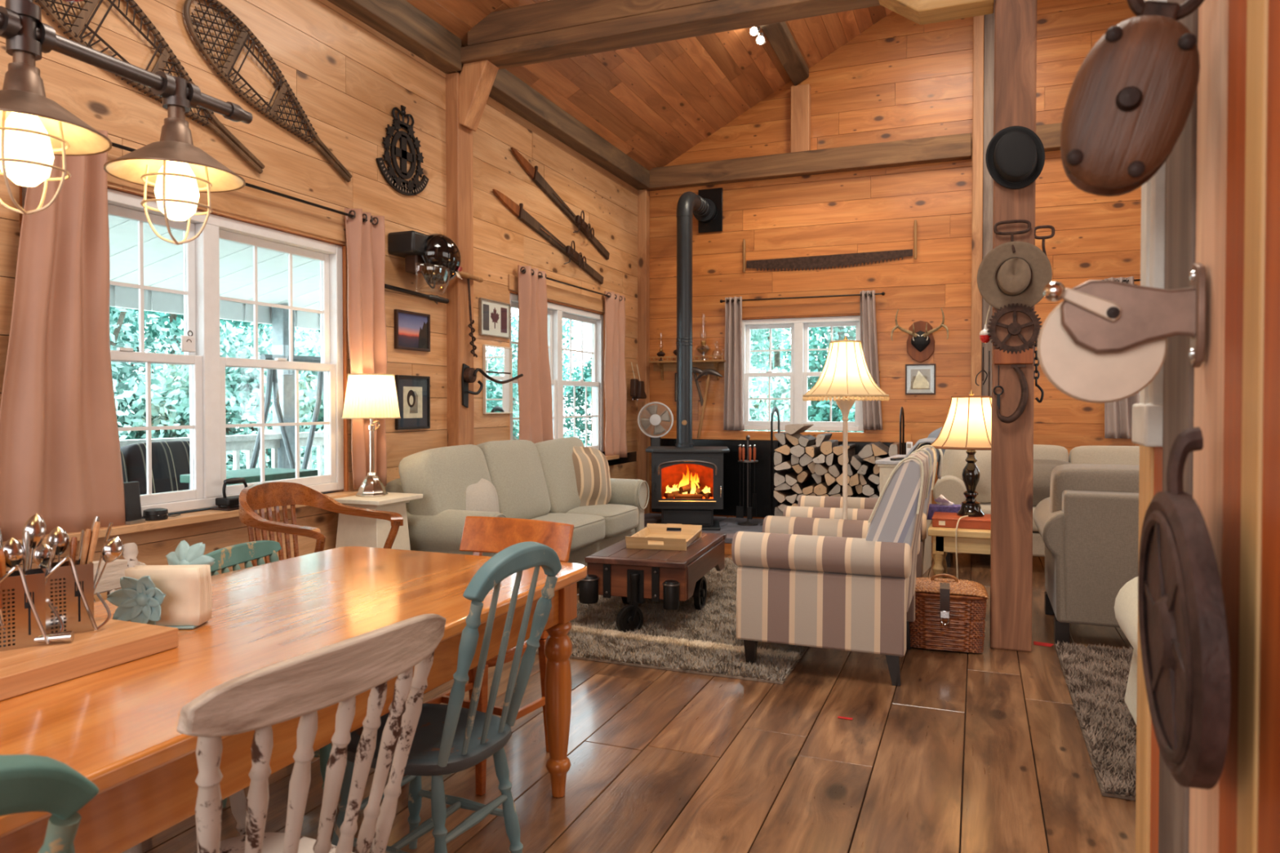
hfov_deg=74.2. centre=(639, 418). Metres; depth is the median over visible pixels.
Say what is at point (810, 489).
log
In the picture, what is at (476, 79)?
trim
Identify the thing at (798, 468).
log
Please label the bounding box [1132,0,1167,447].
window
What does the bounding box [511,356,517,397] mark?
leafy tree
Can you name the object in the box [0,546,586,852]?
dining table
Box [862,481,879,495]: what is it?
log
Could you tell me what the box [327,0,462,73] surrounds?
trim
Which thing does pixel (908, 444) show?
cordless phone
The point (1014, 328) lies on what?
wheel
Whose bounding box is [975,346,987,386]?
hook
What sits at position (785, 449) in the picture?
log
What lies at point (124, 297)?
trim
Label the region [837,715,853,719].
tape strip
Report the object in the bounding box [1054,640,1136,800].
shag rug
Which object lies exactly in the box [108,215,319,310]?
ceiling
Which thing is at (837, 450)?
log
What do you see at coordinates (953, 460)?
throw pillow
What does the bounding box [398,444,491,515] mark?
cushion
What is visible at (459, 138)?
wooden post
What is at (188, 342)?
sensor
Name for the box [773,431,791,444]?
log
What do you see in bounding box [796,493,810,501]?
log
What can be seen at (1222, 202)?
wall partition
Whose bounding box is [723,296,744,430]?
curtain
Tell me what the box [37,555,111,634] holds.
caddy
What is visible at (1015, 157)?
hat
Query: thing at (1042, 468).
throw pillow
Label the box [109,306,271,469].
leafy tree
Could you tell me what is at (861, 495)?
log
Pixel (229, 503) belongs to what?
iron
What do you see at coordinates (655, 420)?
grille
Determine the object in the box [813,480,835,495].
log
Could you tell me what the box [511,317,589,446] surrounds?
leafy tree
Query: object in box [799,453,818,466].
log
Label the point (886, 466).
base cabinet
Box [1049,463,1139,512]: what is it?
cushion
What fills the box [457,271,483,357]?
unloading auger
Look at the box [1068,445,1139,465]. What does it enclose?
cushion
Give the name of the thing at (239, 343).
leafy tree
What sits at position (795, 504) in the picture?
log
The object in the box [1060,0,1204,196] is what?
pulley block
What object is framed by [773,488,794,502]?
log
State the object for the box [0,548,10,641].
serving spoon
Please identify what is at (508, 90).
trim
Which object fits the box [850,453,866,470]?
log
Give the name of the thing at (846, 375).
floor lamp
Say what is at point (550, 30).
beam
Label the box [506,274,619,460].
window
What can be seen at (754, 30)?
ceiling spotlight
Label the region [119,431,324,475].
porch railing
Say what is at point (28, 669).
wooden tray
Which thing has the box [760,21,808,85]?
beam
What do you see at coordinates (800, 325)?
window
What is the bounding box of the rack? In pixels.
[770,406,904,515]
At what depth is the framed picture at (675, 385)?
8.81 m
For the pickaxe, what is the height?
0.711 m
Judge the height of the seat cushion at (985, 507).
0.202 m
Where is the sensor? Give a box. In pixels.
[181,330,195,352]
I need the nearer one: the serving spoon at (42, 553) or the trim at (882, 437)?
the serving spoon at (42, 553)
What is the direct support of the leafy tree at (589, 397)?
on the ground
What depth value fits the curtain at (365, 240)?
4.83 m
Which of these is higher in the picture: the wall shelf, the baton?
the baton
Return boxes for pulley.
[1036,262,1206,403]
[1137,426,1231,789]
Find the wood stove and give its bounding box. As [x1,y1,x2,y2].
[645,446,729,530]
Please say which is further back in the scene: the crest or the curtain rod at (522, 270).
the curtain rod at (522, 270)
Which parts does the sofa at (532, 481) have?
backrest, arm, arm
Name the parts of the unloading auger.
handle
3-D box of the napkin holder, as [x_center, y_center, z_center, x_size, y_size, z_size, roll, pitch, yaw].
[-1.151,0.406,2.057,0.187,0.194,0.172,0,1,-2]
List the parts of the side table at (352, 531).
moulding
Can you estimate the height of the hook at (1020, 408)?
0.305 m
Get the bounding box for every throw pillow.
[466,478,499,512]
[572,445,611,506]
[927,426,946,462]
[941,448,991,502]
[1032,459,1071,506]
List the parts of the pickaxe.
handle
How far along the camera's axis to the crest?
5.20 m
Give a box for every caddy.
[0,564,64,651]
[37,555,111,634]
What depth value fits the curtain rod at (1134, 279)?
7.21 m
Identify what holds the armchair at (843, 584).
on the floor
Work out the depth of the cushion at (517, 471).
5.71 m
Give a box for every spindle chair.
[0,754,98,852]
[92,542,246,852]
[177,613,445,852]
[204,540,332,808]
[331,541,561,852]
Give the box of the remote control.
[890,457,904,461]
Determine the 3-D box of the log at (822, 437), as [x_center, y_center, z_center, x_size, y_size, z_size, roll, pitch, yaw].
[1.715,0.201,7.884,0.081,0.113,0.416,0,1,22]
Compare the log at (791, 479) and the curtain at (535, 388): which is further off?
the log at (791, 479)
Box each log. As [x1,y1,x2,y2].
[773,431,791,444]
[773,451,791,465]
[773,460,799,470]
[773,469,791,486]
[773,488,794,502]
[774,443,795,454]
[774,482,793,490]
[774,504,783,516]
[777,501,796,511]
[785,423,813,434]
[785,432,804,445]
[785,471,799,485]
[785,492,801,503]
[790,444,813,457]
[791,454,801,465]
[791,463,808,473]
[791,480,809,493]
[791,501,798,506]
[796,469,814,483]
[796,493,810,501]
[798,435,816,447]
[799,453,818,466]
[802,482,822,494]
[805,444,822,457]
[807,462,817,473]
[808,492,819,496]
[811,472,825,484]
[813,453,830,462]
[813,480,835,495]
[814,462,831,475]
[815,433,831,447]
[819,491,831,496]
[820,439,838,454]
[824,471,839,485]
[826,453,840,466]
[828,462,842,477]
[828,484,842,494]
[830,490,842,497]
[832,444,855,455]
[835,473,855,485]
[838,448,855,465]
[847,462,858,475]
[847,484,857,495]
[847,492,857,497]
[848,473,860,486]
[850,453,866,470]
[855,483,864,493]
[856,492,871,497]
[857,442,875,458]
[857,462,873,475]
[859,472,871,484]
[862,454,875,463]
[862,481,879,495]
[868,472,879,484]
[869,490,879,497]
[871,441,889,456]
[873,463,879,474]
[875,454,889,460]
[888,442,902,456]
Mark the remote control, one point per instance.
(895, 458)
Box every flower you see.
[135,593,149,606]
[177,560,189,564]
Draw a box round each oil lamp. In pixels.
[657,342,665,360]
[696,330,711,359]
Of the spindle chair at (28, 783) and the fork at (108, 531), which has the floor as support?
the spindle chair at (28, 783)
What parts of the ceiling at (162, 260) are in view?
panel, panel, panel, panel, panel, panel, panel, panel, panel, panel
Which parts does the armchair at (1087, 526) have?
leg, arm, leg, backrest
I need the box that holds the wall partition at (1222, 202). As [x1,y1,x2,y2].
[1135,0,1279,852]
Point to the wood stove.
(687, 482)
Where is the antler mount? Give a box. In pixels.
[890,307,948,362]
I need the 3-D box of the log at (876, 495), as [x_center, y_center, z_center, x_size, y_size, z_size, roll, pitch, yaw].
[2.176,0.724,7.746,0.096,0.107,0.516,0,1,22]
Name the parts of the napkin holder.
plate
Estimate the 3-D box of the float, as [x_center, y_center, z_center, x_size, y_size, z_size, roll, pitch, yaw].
[1.834,-0.519,4.492,0.063,0.241,0.061,0,1,22]
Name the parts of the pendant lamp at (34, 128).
bulb, lamp shade, lamp shade, bulb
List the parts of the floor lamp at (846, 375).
lamp shade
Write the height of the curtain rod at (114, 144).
0.034 m
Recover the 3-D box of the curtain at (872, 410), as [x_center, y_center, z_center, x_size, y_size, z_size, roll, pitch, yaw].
[2.193,-0.550,8.026,0.223,1.320,0.088,0,1,22]
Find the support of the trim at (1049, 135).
attached to the wall at (900, 78)
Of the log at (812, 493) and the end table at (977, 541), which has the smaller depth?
the end table at (977, 541)
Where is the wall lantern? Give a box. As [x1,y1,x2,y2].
[387,230,462,296]
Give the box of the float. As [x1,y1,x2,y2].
[979,304,991,342]
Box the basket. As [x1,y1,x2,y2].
[909,573,988,653]
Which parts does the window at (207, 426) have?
sash, sash, sill, sash, sash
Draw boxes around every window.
[2,153,358,544]
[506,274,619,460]
[737,301,865,432]
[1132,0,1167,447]
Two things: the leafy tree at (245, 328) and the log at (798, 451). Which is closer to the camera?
the log at (798, 451)
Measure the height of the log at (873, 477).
0.089 m
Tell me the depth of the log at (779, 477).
7.83 m
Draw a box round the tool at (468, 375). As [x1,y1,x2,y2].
[461,363,523,408]
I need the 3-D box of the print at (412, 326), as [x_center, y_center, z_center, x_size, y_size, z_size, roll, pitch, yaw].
[-1.429,-0.548,5.315,0.006,0.208,0.308,0,1,22]
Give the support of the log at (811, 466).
on the log at (819, 479)
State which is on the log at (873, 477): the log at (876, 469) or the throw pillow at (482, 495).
the log at (876, 469)
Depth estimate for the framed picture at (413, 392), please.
5.32 m
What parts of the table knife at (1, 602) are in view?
handle, blade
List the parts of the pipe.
damper knob, wall plate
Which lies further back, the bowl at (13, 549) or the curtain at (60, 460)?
the curtain at (60, 460)
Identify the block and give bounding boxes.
[993,348,1033,364]
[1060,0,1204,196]
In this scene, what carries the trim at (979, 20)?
attached to the wall at (900, 78)
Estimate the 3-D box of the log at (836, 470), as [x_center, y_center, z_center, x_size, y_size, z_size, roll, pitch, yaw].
[1.845,0.472,7.882,0.100,0.112,0.496,0,1,22]
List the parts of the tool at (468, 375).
plate, crank arm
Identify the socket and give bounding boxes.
[2,51,45,97]
[160,105,193,145]
[578,574,599,604]
[662,580,679,609]
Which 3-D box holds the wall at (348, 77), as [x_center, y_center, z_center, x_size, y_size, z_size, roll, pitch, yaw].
[-2.150,-0.565,3.734,0.152,3.600,11.360,0,1,22]
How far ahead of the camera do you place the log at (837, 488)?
7.63 m
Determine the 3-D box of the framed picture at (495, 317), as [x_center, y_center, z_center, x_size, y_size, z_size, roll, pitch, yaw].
[-1.063,-0.731,6.221,0.022,0.265,0.410,0,1,22]
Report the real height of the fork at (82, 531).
0.209 m
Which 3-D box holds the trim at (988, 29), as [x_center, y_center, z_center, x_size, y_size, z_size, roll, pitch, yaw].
[3.162,-1.483,7.617,0.150,5.300,0.138,0,1,22]
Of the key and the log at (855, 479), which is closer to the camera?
the key
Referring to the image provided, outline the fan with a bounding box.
[637,401,673,446]
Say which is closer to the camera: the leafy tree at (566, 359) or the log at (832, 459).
the log at (832, 459)
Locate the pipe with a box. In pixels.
[675,187,722,447]
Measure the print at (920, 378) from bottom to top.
0.189 m
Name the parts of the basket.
handle, lid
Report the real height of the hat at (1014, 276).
0.364 m
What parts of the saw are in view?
handle, blade, handle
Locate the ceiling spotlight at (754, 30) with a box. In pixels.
[749,25,765,44]
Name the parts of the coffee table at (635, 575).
caster post, rail, rail, rail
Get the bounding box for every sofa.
[384,436,648,566]
[932,444,1139,567]
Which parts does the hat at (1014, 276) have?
crown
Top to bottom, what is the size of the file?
0.240 m
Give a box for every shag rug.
[535,555,808,684]
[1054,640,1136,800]
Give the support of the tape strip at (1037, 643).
on the floor
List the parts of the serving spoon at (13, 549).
handle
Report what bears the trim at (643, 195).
attached to the wall at (348, 77)
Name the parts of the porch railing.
rail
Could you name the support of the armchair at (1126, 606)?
on the shag rug at (1096, 678)
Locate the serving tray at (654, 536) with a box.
[625,523,702,551]
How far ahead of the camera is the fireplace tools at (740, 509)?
8.01 m
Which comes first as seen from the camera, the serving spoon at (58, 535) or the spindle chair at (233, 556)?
the serving spoon at (58, 535)
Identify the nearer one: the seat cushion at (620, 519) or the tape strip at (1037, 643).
the tape strip at (1037, 643)
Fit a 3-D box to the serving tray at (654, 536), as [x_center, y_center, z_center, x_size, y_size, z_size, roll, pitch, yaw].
[0.161,0.747,5.355,0.378,0.078,0.588,0,1,14]
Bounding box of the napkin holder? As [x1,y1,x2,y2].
[106,540,215,629]
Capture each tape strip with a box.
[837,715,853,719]
[1033,641,1053,646]
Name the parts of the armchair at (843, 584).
leg, panel, arm, arm, wing panel, leg, backrest, leg, panel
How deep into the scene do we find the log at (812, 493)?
7.71 m
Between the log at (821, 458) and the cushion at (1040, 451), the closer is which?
the cushion at (1040, 451)
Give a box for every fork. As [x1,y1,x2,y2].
[44,543,57,586]
[77,529,84,564]
[93,522,112,586]
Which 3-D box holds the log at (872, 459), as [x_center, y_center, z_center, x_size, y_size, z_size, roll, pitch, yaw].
[2.116,0.364,7.720,0.112,0.071,0.481,0,1,22]
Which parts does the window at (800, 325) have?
sash, sash, sash, sash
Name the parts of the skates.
blade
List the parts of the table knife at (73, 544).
handle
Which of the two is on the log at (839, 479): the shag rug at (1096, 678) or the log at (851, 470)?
the log at (851, 470)
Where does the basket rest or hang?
on the floor
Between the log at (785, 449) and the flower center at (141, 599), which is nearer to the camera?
the flower center at (141, 599)
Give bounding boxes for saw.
[742,219,917,272]
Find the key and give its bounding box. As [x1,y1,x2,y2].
[992,365,1004,408]
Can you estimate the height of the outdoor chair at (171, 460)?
1.099 m
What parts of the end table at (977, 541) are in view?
leg, leg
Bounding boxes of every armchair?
[731,448,931,685]
[782,442,937,577]
[1033,463,1139,644]
[1114,576,1137,724]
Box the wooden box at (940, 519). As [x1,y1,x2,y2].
[932,511,991,529]
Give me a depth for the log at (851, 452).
7.62 m
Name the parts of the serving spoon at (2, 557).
handle, blade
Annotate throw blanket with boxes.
[904,437,943,479]
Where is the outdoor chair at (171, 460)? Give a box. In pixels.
[120,440,190,494]
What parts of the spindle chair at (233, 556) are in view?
leg, crest rail, leg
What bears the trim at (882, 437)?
attached to the wall at (900, 78)
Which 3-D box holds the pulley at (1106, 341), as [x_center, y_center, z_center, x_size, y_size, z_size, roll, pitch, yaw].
[0.510,-0.089,0.904,0.154,0.146,0.050,0,1,22]
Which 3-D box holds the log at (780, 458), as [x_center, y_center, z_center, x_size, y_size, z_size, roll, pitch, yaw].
[1.352,0.368,8.015,0.075,0.129,0.434,0,1,22]
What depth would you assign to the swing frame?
6.66 m
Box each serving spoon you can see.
[0,537,23,636]
[0,616,10,645]
[22,513,46,574]
[32,542,57,628]
[46,526,69,627]
[93,536,123,592]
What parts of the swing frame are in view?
leg, leg, leg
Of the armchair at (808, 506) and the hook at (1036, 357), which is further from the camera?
the armchair at (808, 506)
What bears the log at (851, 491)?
on the log at (855, 494)
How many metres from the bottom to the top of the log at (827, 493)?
0.105 m
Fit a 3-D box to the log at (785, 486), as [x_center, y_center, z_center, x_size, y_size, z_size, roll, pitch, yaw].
[1.403,0.627,8.032,0.155,0.072,0.469,0,1,22]
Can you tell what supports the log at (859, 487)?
on the log at (861, 495)
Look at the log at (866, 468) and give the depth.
7.52 m
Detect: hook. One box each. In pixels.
[975,346,987,386]
[993,219,1031,252]
[996,364,1028,423]
[1034,225,1054,256]
[1034,338,1044,402]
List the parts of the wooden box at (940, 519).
label plate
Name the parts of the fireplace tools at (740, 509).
tool handle, tool handle, rack plate, tool handle, tool handle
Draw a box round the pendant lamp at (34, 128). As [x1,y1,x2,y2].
[0,0,253,244]
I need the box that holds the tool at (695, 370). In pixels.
[692,367,706,405]
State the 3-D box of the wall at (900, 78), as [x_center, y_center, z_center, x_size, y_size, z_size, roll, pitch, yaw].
[3.276,-1.565,7.726,7.000,5.460,0.152,0,1,22]
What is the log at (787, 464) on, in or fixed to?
on the log at (779, 477)
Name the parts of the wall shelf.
gallery rail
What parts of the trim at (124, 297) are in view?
fascia panel, fascia panel, fascia panel, fascia panel, fascia panel, fascia panel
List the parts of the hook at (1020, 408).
eye plate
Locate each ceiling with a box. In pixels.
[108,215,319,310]
[405,0,893,170]
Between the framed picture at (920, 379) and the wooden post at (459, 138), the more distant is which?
the framed picture at (920, 379)
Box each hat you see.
[977,240,1052,311]
[985,125,1044,189]
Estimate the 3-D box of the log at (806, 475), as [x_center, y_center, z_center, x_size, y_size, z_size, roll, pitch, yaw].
[1.571,0.535,7.970,0.096,0.108,0.470,0,1,22]
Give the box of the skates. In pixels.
[630,362,646,402]
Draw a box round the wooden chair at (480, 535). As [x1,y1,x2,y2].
[422,515,573,795]
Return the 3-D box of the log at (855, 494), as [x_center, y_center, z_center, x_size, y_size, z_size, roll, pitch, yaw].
[1.952,0.742,7.843,0.076,0.098,0.508,0,1,22]
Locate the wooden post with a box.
[990,0,1036,652]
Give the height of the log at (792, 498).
0.088 m
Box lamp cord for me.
[955,515,968,579]
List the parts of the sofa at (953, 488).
leg, arm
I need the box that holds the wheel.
[986,302,1042,354]
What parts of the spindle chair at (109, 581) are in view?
crest rail, leg, leg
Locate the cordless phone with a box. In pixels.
[906,441,912,454]
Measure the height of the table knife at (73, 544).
0.198 m
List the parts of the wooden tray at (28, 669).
loose handle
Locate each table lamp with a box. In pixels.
[342,373,400,497]
[930,390,991,516]
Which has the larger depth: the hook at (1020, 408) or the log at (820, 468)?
the log at (820, 468)
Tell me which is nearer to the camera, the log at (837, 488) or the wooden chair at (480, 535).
the wooden chair at (480, 535)
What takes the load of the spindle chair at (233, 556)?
on the floor
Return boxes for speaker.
[123,481,145,524]
[142,507,180,520]
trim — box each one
[109,284,319,329]
[271,306,295,468]
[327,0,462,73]
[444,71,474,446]
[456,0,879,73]
[458,60,498,131]
[488,68,649,189]
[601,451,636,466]
[637,189,649,513]
[644,133,971,191]
[651,431,911,442]
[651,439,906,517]
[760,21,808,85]
[791,84,810,152]
[878,0,994,24]
[970,14,984,395]
[981,4,994,395]
[1035,122,1062,151]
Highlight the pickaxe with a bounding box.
[694,368,722,439]
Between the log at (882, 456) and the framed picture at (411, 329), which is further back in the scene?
the log at (882, 456)
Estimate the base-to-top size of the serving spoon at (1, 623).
0.188 m
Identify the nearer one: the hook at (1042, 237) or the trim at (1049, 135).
the hook at (1042, 237)
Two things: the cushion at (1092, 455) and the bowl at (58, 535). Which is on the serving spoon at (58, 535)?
the bowl at (58, 535)
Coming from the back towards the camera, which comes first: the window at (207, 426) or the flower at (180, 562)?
the window at (207, 426)
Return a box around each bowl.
[0,537,23,568]
[22,513,46,549]
[32,542,55,568]
[46,526,69,555]
[100,536,123,563]
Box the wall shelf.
[648,355,725,380]
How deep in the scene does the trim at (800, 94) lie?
8.20 m
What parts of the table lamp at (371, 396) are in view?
stem, lamp shade, switch arm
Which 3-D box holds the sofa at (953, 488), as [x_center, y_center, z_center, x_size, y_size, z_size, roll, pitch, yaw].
[3.436,0.701,6.749,2.050,0.963,0.879,0,1,22]
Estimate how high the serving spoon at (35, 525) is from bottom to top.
0.258 m
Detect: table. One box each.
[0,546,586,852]
[180,467,318,489]
[333,492,422,550]
[578,530,726,632]
[928,520,991,578]
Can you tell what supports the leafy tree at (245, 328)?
on the ground
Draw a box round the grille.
[639,403,671,436]
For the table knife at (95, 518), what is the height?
0.239 m
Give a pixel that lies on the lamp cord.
(962, 517)
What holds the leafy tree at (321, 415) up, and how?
on the ground
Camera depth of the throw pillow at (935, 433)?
7.16 m
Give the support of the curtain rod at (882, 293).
attached to the wall at (900, 78)
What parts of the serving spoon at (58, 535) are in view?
handle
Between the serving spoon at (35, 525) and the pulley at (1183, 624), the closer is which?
the pulley at (1183, 624)
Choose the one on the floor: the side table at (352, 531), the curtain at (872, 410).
the side table at (352, 531)
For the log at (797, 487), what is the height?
0.096 m
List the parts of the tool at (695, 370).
handle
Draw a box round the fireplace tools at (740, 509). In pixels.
[736,435,758,525]
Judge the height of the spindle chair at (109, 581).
0.881 m
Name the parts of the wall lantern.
edge trim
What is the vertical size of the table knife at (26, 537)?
0.227 m
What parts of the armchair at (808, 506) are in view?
arm, arm, panel, backrest, wing panel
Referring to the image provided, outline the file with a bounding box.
[988,351,990,395]
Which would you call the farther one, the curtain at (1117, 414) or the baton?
the curtain at (1117, 414)
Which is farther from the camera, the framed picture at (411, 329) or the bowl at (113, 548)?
the framed picture at (411, 329)
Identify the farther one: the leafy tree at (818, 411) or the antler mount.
the leafy tree at (818, 411)
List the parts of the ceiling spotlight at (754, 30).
bulb, bulb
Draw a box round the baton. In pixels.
[384,283,448,304]
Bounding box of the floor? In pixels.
[141,542,1135,852]
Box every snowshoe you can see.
[35,0,265,173]
[183,0,351,182]
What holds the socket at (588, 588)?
attached to the coffee table at (635, 575)
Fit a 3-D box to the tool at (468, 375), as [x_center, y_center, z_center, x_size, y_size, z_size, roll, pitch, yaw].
[-1.004,-0.224,5.940,0.090,0.298,0.666,1,1,30]
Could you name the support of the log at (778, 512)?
on the rack
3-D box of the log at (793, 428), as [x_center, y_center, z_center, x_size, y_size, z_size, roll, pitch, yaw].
[1.508,0.099,7.989,0.176,0.092,0.511,0,1,22]
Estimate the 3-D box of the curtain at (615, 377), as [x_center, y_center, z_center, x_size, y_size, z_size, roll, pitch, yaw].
[-0.231,-0.408,8.172,0.077,1.590,0.462,0,1,22]
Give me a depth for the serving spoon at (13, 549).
1.73 m
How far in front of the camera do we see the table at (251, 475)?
5.37 m
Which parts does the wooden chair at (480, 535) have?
leg, leg, seat, rail, leg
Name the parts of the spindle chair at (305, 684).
seat, crest rail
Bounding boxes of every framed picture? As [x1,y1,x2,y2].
[394,309,430,351]
[395,374,430,430]
[479,297,511,338]
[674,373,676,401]
[905,364,935,394]
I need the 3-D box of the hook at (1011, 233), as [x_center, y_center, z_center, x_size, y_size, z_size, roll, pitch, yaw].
[1.931,-0.945,4.393,0.180,0.170,0.025,0,1,22]
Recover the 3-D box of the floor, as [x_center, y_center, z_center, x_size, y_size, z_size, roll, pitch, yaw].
[1.151,1.317,2.450,7.260,0.120,11.620,0,1,22]
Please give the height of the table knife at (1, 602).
0.185 m
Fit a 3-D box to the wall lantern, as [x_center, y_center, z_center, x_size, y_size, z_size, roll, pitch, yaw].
[-1.299,-0.953,5.231,0.319,0.383,0.435,0,1,22]
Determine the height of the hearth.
0.150 m
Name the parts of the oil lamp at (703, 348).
burner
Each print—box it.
[398,312,427,347]
[403,386,422,417]
[911,368,930,389]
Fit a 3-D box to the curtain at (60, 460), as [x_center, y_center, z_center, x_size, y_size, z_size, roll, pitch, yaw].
[-2.203,-0.346,3.231,0.082,1.580,0.523,0,1,22]
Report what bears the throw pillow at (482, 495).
on the sofa at (532, 481)
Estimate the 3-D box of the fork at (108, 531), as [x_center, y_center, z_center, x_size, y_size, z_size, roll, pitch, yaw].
[-1.208,0.347,1.888,0.018,0.224,0.065,1,1,34]
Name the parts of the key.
blade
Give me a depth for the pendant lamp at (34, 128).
1.65 m
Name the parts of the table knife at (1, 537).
handle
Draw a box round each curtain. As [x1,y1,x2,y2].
[0,129,125,542]
[344,207,386,489]
[517,264,553,443]
[604,290,626,457]
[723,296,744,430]
[859,289,883,430]
[1104,275,1139,439]
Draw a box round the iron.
[210,477,247,511]
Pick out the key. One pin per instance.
(1001, 387)
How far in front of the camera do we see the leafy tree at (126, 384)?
11.10 m
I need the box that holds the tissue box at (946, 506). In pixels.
[926,494,960,519]
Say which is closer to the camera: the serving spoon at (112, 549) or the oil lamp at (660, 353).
the serving spoon at (112, 549)
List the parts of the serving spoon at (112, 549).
handle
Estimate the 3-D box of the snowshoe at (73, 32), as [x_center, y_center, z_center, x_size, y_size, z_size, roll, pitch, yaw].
[-2.076,-1.531,3.638,0.032,0.672,1.176,0,1,22]
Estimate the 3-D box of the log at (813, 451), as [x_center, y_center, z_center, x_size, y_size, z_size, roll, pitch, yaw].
[1.629,0.305,7.923,0.079,0.096,0.443,0,1,22]
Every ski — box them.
[492,188,603,284]
[510,146,609,259]
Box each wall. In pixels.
[0,0,641,601]
[641,0,1141,519]
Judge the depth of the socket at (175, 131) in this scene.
1.83 m
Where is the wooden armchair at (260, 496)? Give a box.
[239,481,403,566]
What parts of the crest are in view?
panel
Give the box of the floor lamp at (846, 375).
[802,335,889,519]
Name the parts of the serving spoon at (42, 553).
handle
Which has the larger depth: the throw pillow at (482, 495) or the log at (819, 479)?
the log at (819, 479)
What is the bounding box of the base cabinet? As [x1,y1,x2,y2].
[875,454,931,574]
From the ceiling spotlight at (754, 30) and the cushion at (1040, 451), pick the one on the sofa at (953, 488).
the cushion at (1040, 451)
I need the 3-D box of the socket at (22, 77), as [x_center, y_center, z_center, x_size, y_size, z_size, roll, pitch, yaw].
[-1.130,-0.628,1.555,0.076,0.088,0.075,0,1,22]
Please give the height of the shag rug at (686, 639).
0.043 m
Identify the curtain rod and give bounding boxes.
[111,142,371,222]
[521,269,615,297]
[720,292,884,302]
[1114,279,1140,281]
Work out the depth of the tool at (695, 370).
8.62 m
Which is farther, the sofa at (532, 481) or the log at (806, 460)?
the log at (806, 460)
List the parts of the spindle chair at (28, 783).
crest rail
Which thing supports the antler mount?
attached to the wall at (900, 78)
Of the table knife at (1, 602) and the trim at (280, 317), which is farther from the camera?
the trim at (280, 317)
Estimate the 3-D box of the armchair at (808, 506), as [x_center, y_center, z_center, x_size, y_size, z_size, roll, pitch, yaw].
[1.410,0.677,5.373,0.886,1.062,0.800,0,1,19]
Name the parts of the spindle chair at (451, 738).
leg, leg, seat, leg, leg, crest rail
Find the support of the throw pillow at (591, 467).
on the sofa at (532, 481)
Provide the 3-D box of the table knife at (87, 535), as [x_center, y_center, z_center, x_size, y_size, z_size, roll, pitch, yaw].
[-1.233,0.352,1.866,0.022,0.214,0.048,1,1,32]
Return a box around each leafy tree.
[109,306,257,439]
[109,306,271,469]
[111,309,269,438]
[133,320,324,475]
[245,327,324,467]
[511,313,583,439]
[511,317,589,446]
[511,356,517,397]
[563,356,591,446]
[584,377,591,443]
[742,365,824,431]
[750,326,855,389]
[776,325,855,431]
[834,403,864,432]
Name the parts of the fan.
blade, blade, blade, blade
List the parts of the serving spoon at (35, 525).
handle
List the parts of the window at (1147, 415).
sill rail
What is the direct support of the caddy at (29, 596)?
on the wooden tray at (28, 669)
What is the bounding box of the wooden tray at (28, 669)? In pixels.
[0,617,177,701]
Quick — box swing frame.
[248,354,324,469]
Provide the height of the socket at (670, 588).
0.160 m
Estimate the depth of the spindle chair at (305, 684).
1.30 m
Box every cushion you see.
[120,451,128,482]
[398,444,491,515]
[475,440,551,519]
[532,512,605,551]
[534,436,584,513]
[565,503,638,537]
[979,502,1038,531]
[1033,444,1068,462]
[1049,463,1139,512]
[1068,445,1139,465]
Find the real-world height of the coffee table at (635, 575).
0.418 m
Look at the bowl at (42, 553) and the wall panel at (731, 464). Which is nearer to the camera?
the bowl at (42, 553)
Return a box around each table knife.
[0,530,9,612]
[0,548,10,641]
[0,589,8,637]
[22,530,30,575]
[65,537,77,626]
[80,528,91,564]
[85,515,99,564]
[86,521,100,564]
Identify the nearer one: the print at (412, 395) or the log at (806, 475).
the print at (412, 395)
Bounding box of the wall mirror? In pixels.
[482,344,512,413]
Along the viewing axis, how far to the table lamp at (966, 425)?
4.90 m
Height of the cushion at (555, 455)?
0.597 m
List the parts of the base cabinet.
panel, moulding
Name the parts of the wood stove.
plate, plate, door, plate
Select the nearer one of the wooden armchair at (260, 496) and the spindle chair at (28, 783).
the spindle chair at (28, 783)
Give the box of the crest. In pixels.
[376,105,428,195]
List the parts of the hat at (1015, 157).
crown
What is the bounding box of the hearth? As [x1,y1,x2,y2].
[644,513,764,555]
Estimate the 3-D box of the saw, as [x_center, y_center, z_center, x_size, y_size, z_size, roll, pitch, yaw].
[1.808,-1.646,8.201,1.670,0.414,0.032,0,1,22]
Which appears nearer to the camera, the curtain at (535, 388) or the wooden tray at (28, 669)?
the wooden tray at (28, 669)
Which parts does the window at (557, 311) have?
sash, sash, sash, sash, sill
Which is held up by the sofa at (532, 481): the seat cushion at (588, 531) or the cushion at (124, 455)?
the seat cushion at (588, 531)
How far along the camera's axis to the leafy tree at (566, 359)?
22.65 m
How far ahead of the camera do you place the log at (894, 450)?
7.46 m
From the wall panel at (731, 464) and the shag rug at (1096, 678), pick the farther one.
the wall panel at (731, 464)
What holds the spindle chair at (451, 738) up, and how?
on the floor
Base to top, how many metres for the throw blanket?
0.475 m

